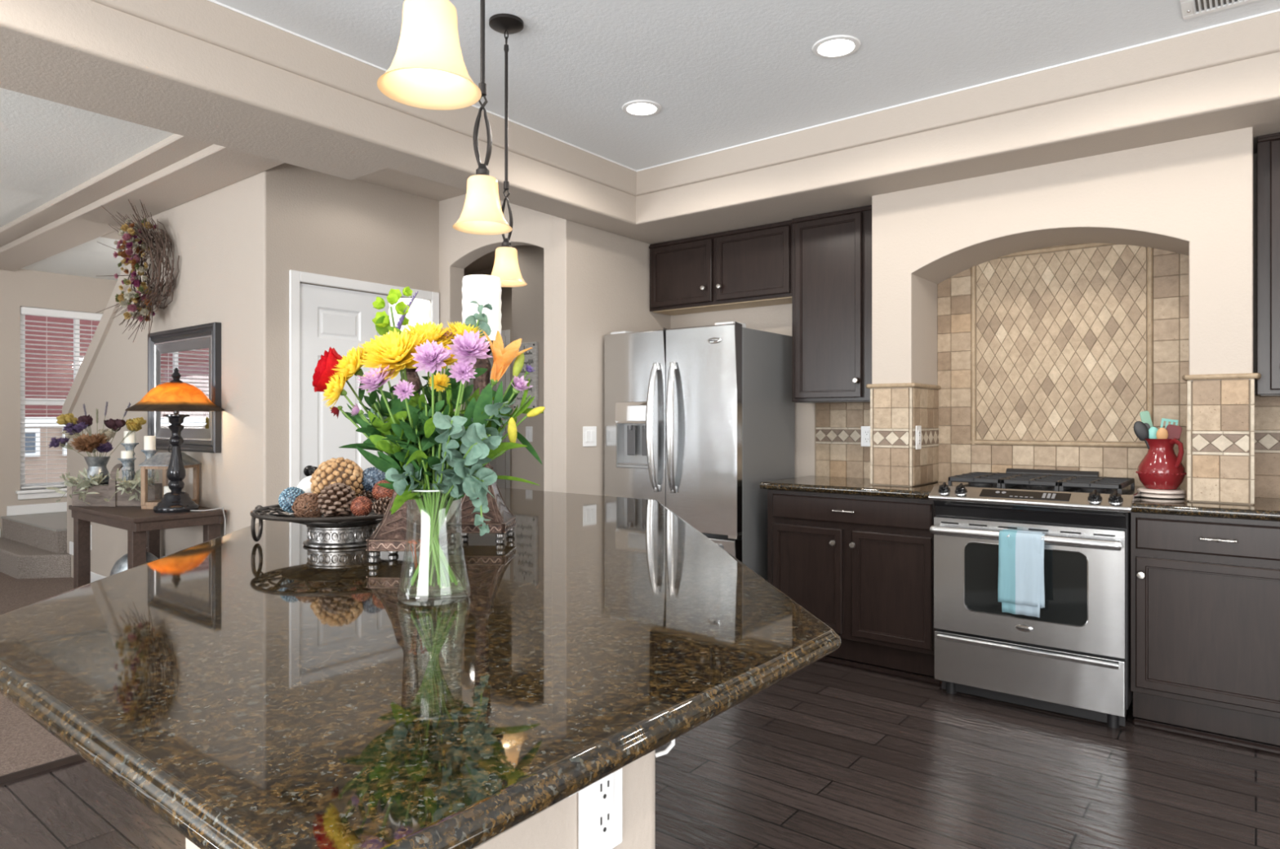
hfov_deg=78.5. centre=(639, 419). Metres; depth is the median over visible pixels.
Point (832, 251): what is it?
upper cabinet
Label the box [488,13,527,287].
pendant light
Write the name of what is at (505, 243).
socket
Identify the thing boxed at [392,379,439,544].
daisy
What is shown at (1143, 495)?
trivet
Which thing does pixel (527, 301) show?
wall
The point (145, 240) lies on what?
wreath
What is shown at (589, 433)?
light switch
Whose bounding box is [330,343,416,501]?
chrysanthemum
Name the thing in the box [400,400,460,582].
greenery
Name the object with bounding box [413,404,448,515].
greenery
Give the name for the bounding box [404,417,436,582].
foliage
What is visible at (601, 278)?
wall
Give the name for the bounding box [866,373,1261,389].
trim
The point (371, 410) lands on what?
eucalyptus
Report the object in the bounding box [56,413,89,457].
dried flower
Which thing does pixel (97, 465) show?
milk can
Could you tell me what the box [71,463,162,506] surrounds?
tote
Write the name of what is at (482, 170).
socket
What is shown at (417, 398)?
greenery
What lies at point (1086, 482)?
cooktop
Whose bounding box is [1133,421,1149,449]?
ladle
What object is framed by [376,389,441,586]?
greenery
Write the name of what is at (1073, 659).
range
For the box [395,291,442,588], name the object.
veronica
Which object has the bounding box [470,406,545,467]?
bud
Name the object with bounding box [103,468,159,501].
greenery
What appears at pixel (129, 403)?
dried flower
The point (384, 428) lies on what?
greenery
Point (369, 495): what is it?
pinecone
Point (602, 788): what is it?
receptacle
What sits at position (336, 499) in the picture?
pinecone
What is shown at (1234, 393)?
wall tile
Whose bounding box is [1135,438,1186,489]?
pitcher
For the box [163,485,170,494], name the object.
pillar candle
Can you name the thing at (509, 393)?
foliage
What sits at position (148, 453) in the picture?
candlestick
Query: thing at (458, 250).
wall
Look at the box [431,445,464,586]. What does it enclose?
greenery
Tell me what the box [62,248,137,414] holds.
trim
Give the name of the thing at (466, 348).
daisy
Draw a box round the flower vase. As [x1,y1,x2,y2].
[396,489,470,605]
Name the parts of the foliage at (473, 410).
stem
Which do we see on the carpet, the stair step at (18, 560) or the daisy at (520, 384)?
the stair step at (18, 560)
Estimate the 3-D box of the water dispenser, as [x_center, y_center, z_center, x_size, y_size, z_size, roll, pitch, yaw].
[-0.016,-0.039,4.553,0.271,0.126,0.078,0,0,38]
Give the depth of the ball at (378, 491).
2.06 m
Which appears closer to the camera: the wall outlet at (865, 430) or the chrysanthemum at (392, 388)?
the chrysanthemum at (392, 388)
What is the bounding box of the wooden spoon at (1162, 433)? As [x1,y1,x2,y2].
[1155,427,1168,439]
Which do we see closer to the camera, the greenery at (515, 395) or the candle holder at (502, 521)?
the greenery at (515, 395)
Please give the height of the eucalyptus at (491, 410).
0.344 m
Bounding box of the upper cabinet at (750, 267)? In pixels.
[648,220,791,315]
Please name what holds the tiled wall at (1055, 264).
attached to the wall at (777, 318)
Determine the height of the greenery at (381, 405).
0.362 m
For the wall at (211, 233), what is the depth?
4.74 m
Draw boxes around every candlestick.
[117,457,136,480]
[120,442,138,480]
[140,449,159,485]
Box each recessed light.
[622,99,661,116]
[811,35,860,57]
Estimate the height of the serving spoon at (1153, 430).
0.239 m
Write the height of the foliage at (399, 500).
0.196 m
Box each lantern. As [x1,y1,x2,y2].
[137,444,201,509]
[365,364,451,564]
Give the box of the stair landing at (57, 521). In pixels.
[0,511,66,531]
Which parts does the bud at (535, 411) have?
stem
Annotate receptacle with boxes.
[593,773,613,839]
[863,430,870,442]
[917,431,920,444]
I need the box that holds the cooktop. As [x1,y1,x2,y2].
[938,471,1144,502]
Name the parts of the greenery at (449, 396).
stem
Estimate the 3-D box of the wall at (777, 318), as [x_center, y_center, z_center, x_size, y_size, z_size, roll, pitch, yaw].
[2.137,-0.096,3.801,4.840,2.691,0.102,0,0,38]
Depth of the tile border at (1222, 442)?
3.32 m
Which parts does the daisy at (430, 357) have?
stem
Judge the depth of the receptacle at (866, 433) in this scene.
4.39 m
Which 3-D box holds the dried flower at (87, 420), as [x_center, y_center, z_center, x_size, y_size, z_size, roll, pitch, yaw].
[-3.377,0.228,4.770,0.114,0.518,0.080,0,0,38]
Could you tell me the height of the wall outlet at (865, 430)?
0.115 m
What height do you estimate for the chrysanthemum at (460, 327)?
0.492 m
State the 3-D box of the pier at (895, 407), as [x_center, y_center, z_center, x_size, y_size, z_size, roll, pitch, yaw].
[1.383,0.092,4.078,0.204,0.484,0.400,0,0,38]
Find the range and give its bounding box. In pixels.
[928,468,1144,728]
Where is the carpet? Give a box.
[0,571,77,776]
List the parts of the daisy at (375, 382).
stem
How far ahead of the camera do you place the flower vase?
1.42 m
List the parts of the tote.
arched handle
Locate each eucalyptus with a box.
[364,408,451,586]
[385,462,437,542]
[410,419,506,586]
[416,422,501,582]
[418,300,492,589]
[423,411,467,583]
[432,458,497,539]
[435,554,444,583]
[442,400,515,517]
[447,471,490,536]
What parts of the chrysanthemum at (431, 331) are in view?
stem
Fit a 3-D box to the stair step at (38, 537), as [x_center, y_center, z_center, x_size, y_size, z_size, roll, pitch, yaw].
[-4.636,1.070,7.208,1.600,0.360,1.600,0,0,38]
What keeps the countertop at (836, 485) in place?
on the base cabinet at (863, 566)
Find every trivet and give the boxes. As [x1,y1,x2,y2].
[1137,487,1186,494]
[1141,493,1186,498]
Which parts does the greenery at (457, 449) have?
stem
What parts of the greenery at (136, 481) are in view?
stem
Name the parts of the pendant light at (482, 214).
scroll arm, lamp shade, rod, scroll arm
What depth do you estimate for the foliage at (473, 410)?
1.39 m
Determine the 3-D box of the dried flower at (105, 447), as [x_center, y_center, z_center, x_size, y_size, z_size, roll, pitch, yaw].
[-3.242,0.310,4.725,0.135,0.355,0.094,0,0,38]
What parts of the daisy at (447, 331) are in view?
stem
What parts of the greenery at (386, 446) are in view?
stem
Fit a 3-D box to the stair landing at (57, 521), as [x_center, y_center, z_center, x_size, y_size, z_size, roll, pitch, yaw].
[-4.639,0.882,7.204,1.600,0.015,1.610,0,0,38]
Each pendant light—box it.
[377,0,481,110]
[452,0,512,235]
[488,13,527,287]
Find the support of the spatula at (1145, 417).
in the pitcher
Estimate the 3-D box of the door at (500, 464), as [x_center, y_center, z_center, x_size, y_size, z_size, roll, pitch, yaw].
[-1.583,0.205,7.564,0.888,2.089,0.158,0,0,38]
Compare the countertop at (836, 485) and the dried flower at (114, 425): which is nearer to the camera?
the countertop at (836, 485)
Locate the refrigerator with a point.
(695, 418)
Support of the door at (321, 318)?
in the wall at (305, 220)
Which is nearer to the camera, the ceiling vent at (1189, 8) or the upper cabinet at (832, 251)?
the ceiling vent at (1189, 8)
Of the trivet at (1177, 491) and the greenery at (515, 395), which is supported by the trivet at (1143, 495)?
the trivet at (1177, 491)
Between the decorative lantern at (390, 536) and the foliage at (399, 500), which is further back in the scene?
the decorative lantern at (390, 536)
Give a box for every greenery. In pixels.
[45,467,108,505]
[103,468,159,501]
[355,417,447,582]
[358,391,454,582]
[368,404,429,536]
[368,429,431,538]
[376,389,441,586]
[381,417,435,533]
[383,406,431,499]
[395,412,435,523]
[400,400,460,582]
[408,386,443,584]
[409,393,518,584]
[410,377,543,582]
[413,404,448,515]
[418,387,479,582]
[419,384,447,582]
[425,368,473,582]
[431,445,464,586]
[434,384,468,519]
[435,391,453,585]
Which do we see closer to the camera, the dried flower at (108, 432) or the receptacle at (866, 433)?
the receptacle at (866, 433)
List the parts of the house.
pane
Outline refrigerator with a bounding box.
[604,321,794,581]
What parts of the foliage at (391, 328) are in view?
stem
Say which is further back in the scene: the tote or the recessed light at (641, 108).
the tote
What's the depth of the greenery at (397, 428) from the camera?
1.38 m
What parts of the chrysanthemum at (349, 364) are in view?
stem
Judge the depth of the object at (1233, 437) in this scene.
3.86 m
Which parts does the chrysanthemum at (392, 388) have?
stem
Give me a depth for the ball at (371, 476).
2.13 m
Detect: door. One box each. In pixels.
[288,269,439,496]
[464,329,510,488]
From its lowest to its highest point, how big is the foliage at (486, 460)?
0.248 m
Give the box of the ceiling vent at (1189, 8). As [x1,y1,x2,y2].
[1179,0,1258,19]
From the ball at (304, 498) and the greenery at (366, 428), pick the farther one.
the ball at (304, 498)
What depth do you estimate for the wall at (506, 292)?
7.35 m
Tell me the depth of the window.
7.33 m
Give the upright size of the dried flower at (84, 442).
0.407 m
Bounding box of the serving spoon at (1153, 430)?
[1148,426,1158,439]
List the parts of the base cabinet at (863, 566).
door, knob, handle, knob, drawer, door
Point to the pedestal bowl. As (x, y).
(353, 531)
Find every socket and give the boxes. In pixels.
[475,163,489,175]
[501,238,511,247]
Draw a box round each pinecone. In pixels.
[317,482,356,517]
[357,488,374,504]
[372,496,391,514]
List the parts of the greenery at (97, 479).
stem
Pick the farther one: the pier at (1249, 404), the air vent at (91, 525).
the air vent at (91, 525)
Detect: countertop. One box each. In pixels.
[0,487,841,848]
[760,475,946,499]
[1132,493,1279,520]
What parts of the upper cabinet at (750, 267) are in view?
door, knob, knob, door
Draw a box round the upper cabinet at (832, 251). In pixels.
[791,204,871,403]
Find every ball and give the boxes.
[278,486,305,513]
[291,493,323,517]
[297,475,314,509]
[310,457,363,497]
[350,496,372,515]
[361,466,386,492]
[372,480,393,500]
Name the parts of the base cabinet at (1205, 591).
knob, drawer, door, handle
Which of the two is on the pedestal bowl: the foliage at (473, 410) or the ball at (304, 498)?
the ball at (304, 498)
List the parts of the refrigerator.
door, handle, handle, door, freezer drawer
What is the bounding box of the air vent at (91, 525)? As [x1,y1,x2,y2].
[90,524,91,550]
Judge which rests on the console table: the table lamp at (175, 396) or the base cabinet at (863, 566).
the table lamp at (175, 396)
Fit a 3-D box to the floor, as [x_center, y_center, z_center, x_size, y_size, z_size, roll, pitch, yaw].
[-0.224,1.300,1.041,5.140,0.100,7.360,0,0,38]
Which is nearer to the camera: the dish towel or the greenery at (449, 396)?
the greenery at (449, 396)
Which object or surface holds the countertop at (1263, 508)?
on the base cabinet at (1205, 591)
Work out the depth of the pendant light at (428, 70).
1.15 m
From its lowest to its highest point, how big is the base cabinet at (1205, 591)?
0.878 m
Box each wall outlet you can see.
[577,768,622,848]
[861,426,870,446]
[915,425,921,449]
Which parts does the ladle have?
handle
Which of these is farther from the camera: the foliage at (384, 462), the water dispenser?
the water dispenser
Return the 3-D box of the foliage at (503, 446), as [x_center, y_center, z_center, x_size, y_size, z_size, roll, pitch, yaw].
[-0.305,0.173,1.409,0.245,0.266,0.067,0,0,18]
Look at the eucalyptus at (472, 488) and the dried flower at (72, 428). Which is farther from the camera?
the dried flower at (72, 428)
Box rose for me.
[312,346,457,582]
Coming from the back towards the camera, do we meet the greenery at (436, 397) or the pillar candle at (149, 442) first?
the pillar candle at (149, 442)
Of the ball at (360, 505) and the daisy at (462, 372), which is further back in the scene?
the ball at (360, 505)
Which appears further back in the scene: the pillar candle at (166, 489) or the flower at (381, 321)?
the pillar candle at (166, 489)
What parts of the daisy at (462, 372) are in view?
stem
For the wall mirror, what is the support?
attached to the wall at (211, 233)
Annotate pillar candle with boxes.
[120,449,133,458]
[124,431,135,443]
[143,434,155,449]
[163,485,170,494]
[388,296,431,334]
[462,274,502,340]
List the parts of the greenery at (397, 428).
stem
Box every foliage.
[338,443,424,504]
[386,326,448,587]
[390,478,421,514]
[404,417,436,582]
[416,376,542,585]
[416,381,502,580]
[422,457,494,585]
[439,442,539,506]
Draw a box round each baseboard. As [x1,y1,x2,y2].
[6,502,66,515]
[69,541,73,555]
[90,571,106,582]
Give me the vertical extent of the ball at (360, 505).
0.054 m
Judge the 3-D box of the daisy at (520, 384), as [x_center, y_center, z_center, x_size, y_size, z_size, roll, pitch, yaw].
[-0.311,0.111,1.445,0.243,0.386,0.078,0,0,12]
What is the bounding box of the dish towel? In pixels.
[997,528,1044,617]
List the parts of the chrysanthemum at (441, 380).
stem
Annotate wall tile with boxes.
[816,378,1279,503]
[937,244,1188,493]
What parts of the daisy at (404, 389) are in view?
stem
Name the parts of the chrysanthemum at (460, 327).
stem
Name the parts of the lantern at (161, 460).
frame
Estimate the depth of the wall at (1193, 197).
3.41 m
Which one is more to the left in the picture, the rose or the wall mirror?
the wall mirror
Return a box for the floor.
[0,655,1279,848]
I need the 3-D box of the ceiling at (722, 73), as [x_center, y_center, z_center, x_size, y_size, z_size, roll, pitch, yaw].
[-2.161,-1.485,3.035,10.650,0.112,8.100,0,0,38]
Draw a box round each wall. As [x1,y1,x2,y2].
[0,268,117,537]
[66,175,253,577]
[253,163,439,523]
[439,194,551,491]
[464,268,511,488]
[511,244,543,490]
[551,215,670,495]
[670,152,1279,479]
[871,127,1253,389]
[976,244,1146,442]
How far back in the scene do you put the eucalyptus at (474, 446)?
1.35 m
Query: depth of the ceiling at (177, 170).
4.95 m
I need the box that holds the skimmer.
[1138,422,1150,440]
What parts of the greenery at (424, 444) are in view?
stem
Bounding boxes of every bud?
[416,417,516,586]
[449,352,524,506]
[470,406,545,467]
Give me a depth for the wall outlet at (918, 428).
3.88 m
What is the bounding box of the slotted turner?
[1160,417,1178,428]
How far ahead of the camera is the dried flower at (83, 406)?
4.79 m
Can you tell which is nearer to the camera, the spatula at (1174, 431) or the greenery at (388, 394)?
the greenery at (388, 394)
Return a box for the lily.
[408,330,533,578]
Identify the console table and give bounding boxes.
[68,505,226,588]
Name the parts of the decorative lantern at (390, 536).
zigzag trim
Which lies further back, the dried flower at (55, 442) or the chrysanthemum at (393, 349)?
the dried flower at (55, 442)
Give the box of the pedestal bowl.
[249,499,384,548]
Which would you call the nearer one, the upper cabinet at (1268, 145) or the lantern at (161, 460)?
the upper cabinet at (1268, 145)
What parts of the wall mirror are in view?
frame, glass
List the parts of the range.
knob, knob, window trim, handle, oven door, warming drawer, control panel, kick panel, knob, knob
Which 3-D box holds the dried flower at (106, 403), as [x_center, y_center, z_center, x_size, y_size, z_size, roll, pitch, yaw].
[-3.280,0.187,4.785,0.017,0.601,0.058,0,0,38]
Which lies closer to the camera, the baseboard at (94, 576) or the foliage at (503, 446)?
the foliage at (503, 446)
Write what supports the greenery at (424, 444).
in the flower vase
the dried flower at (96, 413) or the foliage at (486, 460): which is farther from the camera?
the dried flower at (96, 413)
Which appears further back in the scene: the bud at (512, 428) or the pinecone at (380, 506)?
the pinecone at (380, 506)
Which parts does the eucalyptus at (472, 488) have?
stem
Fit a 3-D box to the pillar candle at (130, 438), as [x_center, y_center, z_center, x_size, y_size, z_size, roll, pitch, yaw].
[-3.128,0.103,4.800,0.062,0.083,0.062,0,0,38]
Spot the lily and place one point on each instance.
(503, 357)
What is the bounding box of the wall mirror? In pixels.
[147,322,221,453]
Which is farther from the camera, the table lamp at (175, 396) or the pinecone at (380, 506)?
the table lamp at (175, 396)
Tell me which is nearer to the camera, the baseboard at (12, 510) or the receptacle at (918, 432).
the receptacle at (918, 432)
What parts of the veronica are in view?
stem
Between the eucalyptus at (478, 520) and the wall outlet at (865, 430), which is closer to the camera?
the eucalyptus at (478, 520)
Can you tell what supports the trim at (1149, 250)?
attached to the wall at (1193, 197)
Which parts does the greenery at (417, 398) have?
stem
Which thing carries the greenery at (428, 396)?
in the flower vase
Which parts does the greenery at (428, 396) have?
stem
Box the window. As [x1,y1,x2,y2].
[15,306,102,499]
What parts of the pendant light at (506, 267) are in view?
scroll arm, rod, chain, scroll arm, lamp shade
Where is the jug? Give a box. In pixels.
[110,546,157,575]
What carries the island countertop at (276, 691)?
on the kitchen island
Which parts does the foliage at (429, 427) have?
stem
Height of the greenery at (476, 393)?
0.372 m
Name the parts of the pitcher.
handle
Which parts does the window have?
sill, blind rail, frame, blind cord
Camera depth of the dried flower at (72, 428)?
4.72 m
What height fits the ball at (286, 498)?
0.070 m
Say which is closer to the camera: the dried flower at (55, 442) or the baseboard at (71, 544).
the dried flower at (55, 442)
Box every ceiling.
[0,0,1279,273]
[0,133,284,280]
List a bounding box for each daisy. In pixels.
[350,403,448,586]
[355,364,428,524]
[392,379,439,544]
[410,339,451,539]
[410,375,532,580]
[421,328,456,585]
[423,360,477,584]
[425,328,492,581]
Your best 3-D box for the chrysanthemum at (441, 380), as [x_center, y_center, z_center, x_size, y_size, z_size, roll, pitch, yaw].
[-0.368,0.111,1.419,0.053,0.390,0.097,0,0,-13]
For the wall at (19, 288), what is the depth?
7.16 m
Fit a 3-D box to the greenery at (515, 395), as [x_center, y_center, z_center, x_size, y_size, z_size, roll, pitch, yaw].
[-0.323,0.128,1.441,0.192,0.356,0.089,0,0,-16]
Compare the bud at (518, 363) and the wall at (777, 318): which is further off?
the wall at (777, 318)
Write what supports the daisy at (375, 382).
in the flower vase
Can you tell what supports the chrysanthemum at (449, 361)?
in the flower vase
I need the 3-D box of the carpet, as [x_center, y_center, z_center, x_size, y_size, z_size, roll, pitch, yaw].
[-5.113,1.298,3.439,5.510,0.104,5.086,0,0,38]
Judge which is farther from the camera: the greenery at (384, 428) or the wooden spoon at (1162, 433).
the wooden spoon at (1162, 433)
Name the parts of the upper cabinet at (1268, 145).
door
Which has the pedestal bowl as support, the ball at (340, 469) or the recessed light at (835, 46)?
the ball at (340, 469)
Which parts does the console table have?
leg, leg, leg, leg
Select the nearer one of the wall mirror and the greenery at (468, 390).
the greenery at (468, 390)
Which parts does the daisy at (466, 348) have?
stem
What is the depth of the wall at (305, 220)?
4.44 m
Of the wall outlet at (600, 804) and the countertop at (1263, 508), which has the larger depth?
the countertop at (1263, 508)
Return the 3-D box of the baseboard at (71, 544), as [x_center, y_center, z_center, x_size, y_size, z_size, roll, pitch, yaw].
[-4.399,1.014,6.103,0.260,0.100,0.013,0,0,38]
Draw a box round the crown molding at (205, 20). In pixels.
[90,0,1279,196]
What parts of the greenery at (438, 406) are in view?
stem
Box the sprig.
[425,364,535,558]
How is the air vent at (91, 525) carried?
in the wall at (211, 233)
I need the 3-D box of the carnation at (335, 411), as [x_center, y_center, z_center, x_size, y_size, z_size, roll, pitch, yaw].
[-0.452,0.142,1.443,0.228,0.333,0.024,0,0,-11]
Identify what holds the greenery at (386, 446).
in the flower vase
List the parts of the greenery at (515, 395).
stem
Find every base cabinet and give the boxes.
[767,489,941,685]
[1130,511,1279,755]
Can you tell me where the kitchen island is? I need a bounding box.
[185,750,655,848]
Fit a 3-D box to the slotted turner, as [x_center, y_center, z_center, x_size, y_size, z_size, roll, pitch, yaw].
[2.254,0.133,3.358,0.094,0.277,0.044,0,0,-5]
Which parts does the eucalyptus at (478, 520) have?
stem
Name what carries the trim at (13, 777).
on the carpet
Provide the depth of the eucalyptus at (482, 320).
1.48 m
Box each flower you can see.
[48,436,84,457]
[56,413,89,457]
[61,429,90,457]
[62,422,91,456]
[67,432,107,457]
[76,413,95,457]
[82,404,94,457]
[95,408,98,457]
[95,441,114,457]
[97,428,115,457]
[98,401,108,457]
[102,418,125,457]
[104,402,130,457]
[108,417,146,456]
[372,286,447,585]
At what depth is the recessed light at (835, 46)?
3.02 m
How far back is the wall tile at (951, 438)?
3.83 m
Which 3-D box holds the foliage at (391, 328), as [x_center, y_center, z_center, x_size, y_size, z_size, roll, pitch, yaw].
[-0.407,0.071,1.436,0.105,0.480,0.037,0,0,-1]
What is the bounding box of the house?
[25,315,99,483]
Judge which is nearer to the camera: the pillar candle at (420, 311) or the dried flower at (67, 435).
the pillar candle at (420, 311)
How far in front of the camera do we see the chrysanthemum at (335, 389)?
1.38 m
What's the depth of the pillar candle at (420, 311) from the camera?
1.83 m
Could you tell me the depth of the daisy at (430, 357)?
1.34 m
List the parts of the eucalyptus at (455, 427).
stem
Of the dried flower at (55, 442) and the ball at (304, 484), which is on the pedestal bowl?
the ball at (304, 484)
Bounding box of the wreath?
[95,199,179,342]
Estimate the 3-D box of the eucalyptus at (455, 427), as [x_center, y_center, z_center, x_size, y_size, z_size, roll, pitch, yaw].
[-0.349,0.148,1.397,0.059,0.323,0.196,0,0,-20]
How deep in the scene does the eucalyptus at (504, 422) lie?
1.46 m
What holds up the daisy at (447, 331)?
in the flower vase
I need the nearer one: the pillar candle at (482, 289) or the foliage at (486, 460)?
the foliage at (486, 460)
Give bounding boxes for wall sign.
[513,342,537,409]
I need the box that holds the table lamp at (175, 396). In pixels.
[124,367,226,534]
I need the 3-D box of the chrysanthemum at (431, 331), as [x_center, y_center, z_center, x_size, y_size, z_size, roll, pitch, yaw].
[-0.392,0.064,1.436,0.110,0.492,0.111,0,0,38]
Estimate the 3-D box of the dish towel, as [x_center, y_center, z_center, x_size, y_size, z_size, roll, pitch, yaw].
[1.597,0.638,3.268,0.178,0.346,0.070,0,0,38]
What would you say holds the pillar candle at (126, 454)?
on the candlestick at (126, 469)
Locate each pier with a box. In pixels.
[871,407,937,486]
[1188,381,1253,505]
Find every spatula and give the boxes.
[1139,410,1153,427]
[1165,424,1182,439]
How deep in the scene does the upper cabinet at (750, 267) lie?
4.71 m
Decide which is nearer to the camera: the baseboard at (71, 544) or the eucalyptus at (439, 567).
the eucalyptus at (439, 567)
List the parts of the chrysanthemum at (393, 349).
stem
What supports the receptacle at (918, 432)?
attached to the wall outlet at (918, 428)
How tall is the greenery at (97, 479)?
0.222 m
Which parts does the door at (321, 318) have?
knob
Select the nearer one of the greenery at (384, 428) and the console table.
the greenery at (384, 428)
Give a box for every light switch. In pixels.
[525,426,532,441]
[582,426,596,446]
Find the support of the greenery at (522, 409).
in the flower vase
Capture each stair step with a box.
[0,537,71,578]
[2,518,66,553]
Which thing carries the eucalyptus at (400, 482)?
in the flower vase
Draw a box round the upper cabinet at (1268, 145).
[1257,132,1279,396]
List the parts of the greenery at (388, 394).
stem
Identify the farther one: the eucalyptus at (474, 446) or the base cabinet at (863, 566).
the base cabinet at (863, 566)
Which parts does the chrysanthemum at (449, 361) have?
stem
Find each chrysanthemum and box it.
[322,370,457,581]
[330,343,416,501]
[355,335,448,585]
[359,327,450,581]
[402,320,453,585]
[421,373,451,565]
[429,321,487,585]
[433,343,457,416]
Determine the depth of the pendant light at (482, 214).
2.00 m
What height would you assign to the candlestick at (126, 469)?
0.272 m
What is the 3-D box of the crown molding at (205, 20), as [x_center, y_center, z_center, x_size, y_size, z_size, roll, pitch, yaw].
[-0.255,-1.369,1.002,5.140,0.143,7.260,0,0,38]
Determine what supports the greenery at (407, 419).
in the flower vase
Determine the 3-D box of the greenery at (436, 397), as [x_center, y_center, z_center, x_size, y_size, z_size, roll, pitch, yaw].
[-0.386,0.126,1.476,0.095,0.358,0.106,0,0,38]
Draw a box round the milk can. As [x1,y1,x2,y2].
[82,456,110,485]
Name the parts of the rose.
stem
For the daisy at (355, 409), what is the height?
0.342 m
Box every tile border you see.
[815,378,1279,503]
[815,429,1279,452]
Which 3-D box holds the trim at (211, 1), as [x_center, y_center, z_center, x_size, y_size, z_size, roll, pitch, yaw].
[-0.250,-1.438,0.548,4.570,0.007,6.553,0,0,38]
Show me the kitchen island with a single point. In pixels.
(556, 827)
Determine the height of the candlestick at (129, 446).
0.362 m
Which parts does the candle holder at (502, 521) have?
zigzag trim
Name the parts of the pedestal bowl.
ring handle, openwork dish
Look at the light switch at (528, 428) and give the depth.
6.00 m
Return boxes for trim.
[0,754,86,786]
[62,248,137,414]
[207,0,1279,171]
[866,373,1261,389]
[970,243,1153,448]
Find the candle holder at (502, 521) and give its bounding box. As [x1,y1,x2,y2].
[444,340,516,544]
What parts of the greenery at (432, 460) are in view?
stem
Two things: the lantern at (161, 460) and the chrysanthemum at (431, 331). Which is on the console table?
the lantern at (161, 460)

